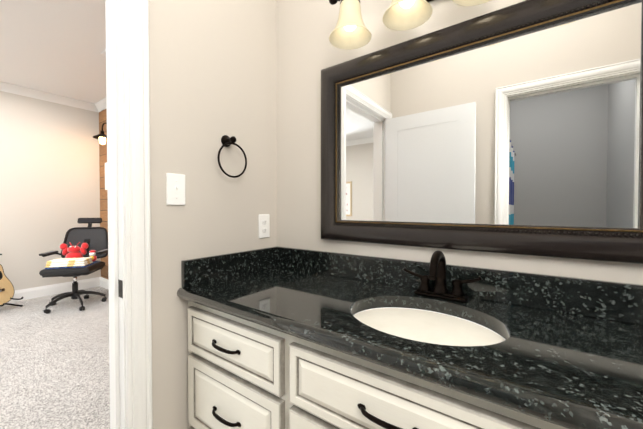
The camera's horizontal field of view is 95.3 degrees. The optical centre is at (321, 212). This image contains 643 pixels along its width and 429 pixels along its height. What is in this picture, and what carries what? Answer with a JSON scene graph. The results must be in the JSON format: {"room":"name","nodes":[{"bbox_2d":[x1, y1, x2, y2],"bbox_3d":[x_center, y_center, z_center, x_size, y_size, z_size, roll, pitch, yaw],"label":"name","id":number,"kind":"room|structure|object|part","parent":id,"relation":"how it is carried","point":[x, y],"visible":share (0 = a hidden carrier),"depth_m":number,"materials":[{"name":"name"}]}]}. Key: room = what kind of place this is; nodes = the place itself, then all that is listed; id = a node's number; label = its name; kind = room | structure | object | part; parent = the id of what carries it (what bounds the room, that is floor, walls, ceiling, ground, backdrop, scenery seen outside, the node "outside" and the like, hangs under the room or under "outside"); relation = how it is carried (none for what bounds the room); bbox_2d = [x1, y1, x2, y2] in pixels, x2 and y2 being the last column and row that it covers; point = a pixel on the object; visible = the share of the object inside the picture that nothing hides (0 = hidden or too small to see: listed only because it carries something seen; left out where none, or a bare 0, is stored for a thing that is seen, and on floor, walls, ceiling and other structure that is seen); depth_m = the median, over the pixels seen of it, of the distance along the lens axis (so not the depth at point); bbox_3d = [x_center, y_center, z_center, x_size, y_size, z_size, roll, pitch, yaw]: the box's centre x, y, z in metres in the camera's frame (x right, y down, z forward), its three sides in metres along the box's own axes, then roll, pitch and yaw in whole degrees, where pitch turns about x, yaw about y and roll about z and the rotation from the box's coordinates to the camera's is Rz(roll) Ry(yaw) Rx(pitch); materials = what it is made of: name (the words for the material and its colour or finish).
{"room":"bathroom","nodes":[
{"label":"bathroom","id":0,"kind":"room"},
{"bbox_2d":[0,91,100,290],"bbox_3d":[-5.030,-0.211,2.281,0.120,2.740,5.720,1,1,36],"label":"wall","id":1,"kind":"structure","parent":0,"point":[49,177],"depth_m":3.94,"materials":[{"name":"paint"}]},
{"bbox_2d":[0,81,97,111],"bbox_3d":[-4.952,-1.533,2.205,0.072,0.095,5.480,1,1,36],"label":"crown molding","id":2,"kind":"structure","parent":1,"relation":"attached to","point":[6,87],"depth_m":3.93,"materials":[{"name":"white wood"}]},
{"bbox_2d":[7,277,99,302],"bbox_3d":[-4.975,1.089,2.263,0.014,0.140,5.480,1,1,36],"label":"baseboard","id":3,"kind":"structure","parent":1,"relation":"attached to","point":[40,291],"depth_m":4.03,"materials":[{"name":"white wood"}]},
{"bbox_2d":[0,0,105,103],"bbox_3d":[-2.544,-1.593,0.474,6.240,0.080,5.720,1,1,36],"label":"ceiling","id":4,"kind":"structure","parent":0,"point":[57,47],"depth_m":2.81,"materials":[{"name":"paint"}]},
{"bbox_2d":[0,286,109,428],"bbox_3d":[-3.308,1.208,1.067,4.360,0.060,5.720,1,1,36],"label":"floor","id":5,"kind":"structure","parent":0,"point":[54,369],"depth_m":2.24,"materials":[{"name":"grey carpet"}]},
{"bbox_2d":[0,254,23,306],"bbox_3d":[-3.714,0.593,3.343,0.435,1.097,0.436,1,1,36],"label":"guitar","id":6,"kind":"object","parent":5,"relation":"on","point":[7,291],"visible":1,"depth_m":3.46,"materials":[{"name":"brown wood"}]},
{"bbox_2d":[39,218,107,313],"bbox_3d":[-3.030,0.606,3.630,0.737,1.061,0.712,1,1,36],"label":"office chair","id":7,"kind":"object","parent":5,"relation":"on","point":[95,239],"visible":0.9,"depth_m":3.76,"materials":[{"name":"black fabric"}]},
{"bbox_2d":[45,261,99,268],"bbox_3d":[-3.008,0.633,3.565,0.394,0.014,0.384,0,1,-16],"label":"cloth","id":8,"kind":"object","parent":7,"relation":"on","point":[94,262],"visible":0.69,"depth_m":3.41,"materials":[{"name":"blue fabric"}]},
{"bbox_2d":[45,257,92,267],"bbox_3d":[-2.982,0.589,3.474,0.384,0.074,0.216,0,1,-16],"label":"folded blanket","id":9,"kind":"object","parent":8,"relation":"on","point":[68,262],"visible":1,"depth_m":3.40,"materials":[{"name":"white fabric"}]},
{"bbox_2d":[60,242,88,257],"bbox_3d":[-3.082,0.496,3.656,0.215,0.254,0.242,1,1,36],"label":"plush toy","id":10,"kind":"object","parent":8,"relation":"on","point":[73,251],"visible":0.81,"depth_m":3.62,"materials":[{"name":"red fabric"}]},
{"bbox_2d":[89,250,96,261],"bbox_3d":[-2.894,0.549,3.709,0.085,0.146,0.084,1,1,36],"label":"plush toy","id":11,"kind":"object","parent":8,"relation":"on","point":[92,253],"visible":0.88,"depth_m":3.69,"materials":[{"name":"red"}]},
{"bbox_2d":[99,109,108,279],"bbox_3d":[-1.650,-0.227,3.301,4.180,2.740,0.120,1,1,36],"label":"wall","id":12,"kind":"structure","parent":0,"point":[103,191],"depth_m":4.38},
{"bbox_2d":[93,123,106,145],"bbox_3d":[-2.934,-1.061,3.970,0.210,0.318,0.269,1,1,36],"label":"sconce","id":13,"kind":"object","parent":12,"relation":"attached to","point":[102,137],"visible":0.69,"depth_m":3.92,"materials":[{"name":"white glass"}]},
{"bbox_2d":[94,98,106,111],"bbox_3d":[-1.710,-1.548,3.205,3.990,0.095,0.072,1,1,36],"label":"crown molding","id":14,"kind":"structure","parent":12,"relation":"attached to","point":[100,105],"depth_m":4.30,"materials":[{"name":"white wood"}]},
{"bbox_2d":[99,277,108,289],"bbox_3d":[-1.679,1.074,3.260,4.146,0.140,0.014,1,1,36],"label":"baseboard","id":15,"kind":"structure","parent":12,"relation":"attached to","point":[104,283],"depth_m":4.37,"materials":[{"name":"white wood"}]},
{"bbox_2d":[105,163,106,189],"bbox_3d":[-3.083,-0.532,4.250,0.300,0.400,0.003,1,1,36],"label":"framed picture","id":16,"kind":"object","parent":12,"relation":"attached to","point":[105,176],"visible":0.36,"depth_m":4.31,"materials":[{"name":"white paper"}]},
{"bbox_2d":[149,0,276,428],"bbox_3d":[-1.537,-0.172,-0.227,0.120,2.740,5.720,1,1,36],"label":"wall","id":17,"kind":"structure","parent":0,"point":[212,72],"depth_m":1.15,"materials":[{"name":"beige paint"}]},
{"bbox_2d":[105,0,152,428],"bbox_3d":[-0.891,0.158,0.679,0.168,2.052,0.869,1,1,36],"label":"door frame","id":18,"kind":"structure","parent":17,"relation":"attached to","point":[128,175],"depth_m":0.95,"materials":[{"name":"white wood"}]},
{"bbox_2d":[118,279,122,297],"bbox_3d":[-0.649,0.246,0.946,0.030,0.057,0.002,1,1,36],"label":"strike plate","id":19,"kind":"object","parent":18,"relation":"attached to","point":[120,287],"visible":1,"depth_m":0.94,"materials":[{"name":"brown metal"}]},
{"bbox_2d":[166,173,184,204],"bbox_3d":[-0.525,-0.084,1.065,0.017,0.114,0.070,1,1,36],"label":"light switch","id":20,"kind":"object","parent":17,"relation":"attached to","point":[175,189],"visible":1,"depth_m":1.06,"materials":[{"name":"white plastic"}]},
{"bbox_2d":[217,135,246,177],"bbox_3d":[-0.381,-0.236,1.226,0.061,0.183,0.146,1,1,36],"label":"towel ring","id":21,"kind":"object","parent":17,"relation":"attached to","point":[227,141],"visible":1,"depth_m":1.22,"materials":[{"name":"brown metal"}]},
{"bbox_2d":[259,214,269,237],"bbox_3d":[-0.277,0.065,1.421,0.008,0.114,0.070,1,1,36],"label":"outlet","id":22,"kind":"object","parent":17,"relation":"attached to","point":[264,225],"visible":1,"depth_m":1.42,"materials":[{"name":"white plastic"}]},
{"bbox_2d":[276,0,642,284],"bbox_3d":[0.533,-0.191,0.994,1.820,2.740,0.162,1,1,36],"label":"wall","id":23,"kind":"structure","parent":0,"point":[517,128],"depth_m":0.96,"materials":[{"name":"beige paint"}]},
{"bbox_2d":[329,0,371,49],"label":"sconce","id":24,"kind":"object","parent":23,"relation":"attached to","point":[350,31],"depth_m":1.07,"materials":[{"name":"beige glass"}]},
{"bbox_2d":[382,0,432,30],"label":"sconce","id":25,"kind":"object","parent":23,"relation":"attached to","point":[401,15],"depth_m":0.98,"materials":[{"name":"beige glass"}]},
{"bbox_2d":[452,0,490,5],"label":"sconce","id":26,"kind":"object","parent":23,"relation":"attached to","point":[459,2],"depth_m":0.88,"materials":[{"name":"beige glass"}]},
{"bbox_3d":[-0.447,1.230,-0.298,1.880,0.060,3.440,1,1,36],"label":"floor","id":27,"kind":"structure","parent":0,"visible":0},
{"bbox_2d":[177,246,642,428],"bbox_3d":[0.304,0.682,0.794,1.693,1.000,0.532,1,1,36],"label":"bathroom vanity","id":28,"kind":"object","parent":27,"relation":"on","point":[244,374],"depth_m":0.77,"materials":[{"name":"black stone"}]},
{"bbox_3d":[0.308,0.340,0.793,1.693,0.315,0.520,1,1,36],"label":"bathroom vanity top","id":29,"kind":"part","parent":28,"relation":"part of","materials":[{"name":"black stone"}]},
{"bbox_2d":[403,250,481,302],"bbox_3d":[0.370,0.200,0.935,0.246,0.158,0.139,1,1,36],"label":"faucet","id":30,"kind":"object","parent":28,"relation":"on","point":[437,271],"visible":0.98,"depth_m":0.95,"materials":[{"name":"brown metal"}]}
]}

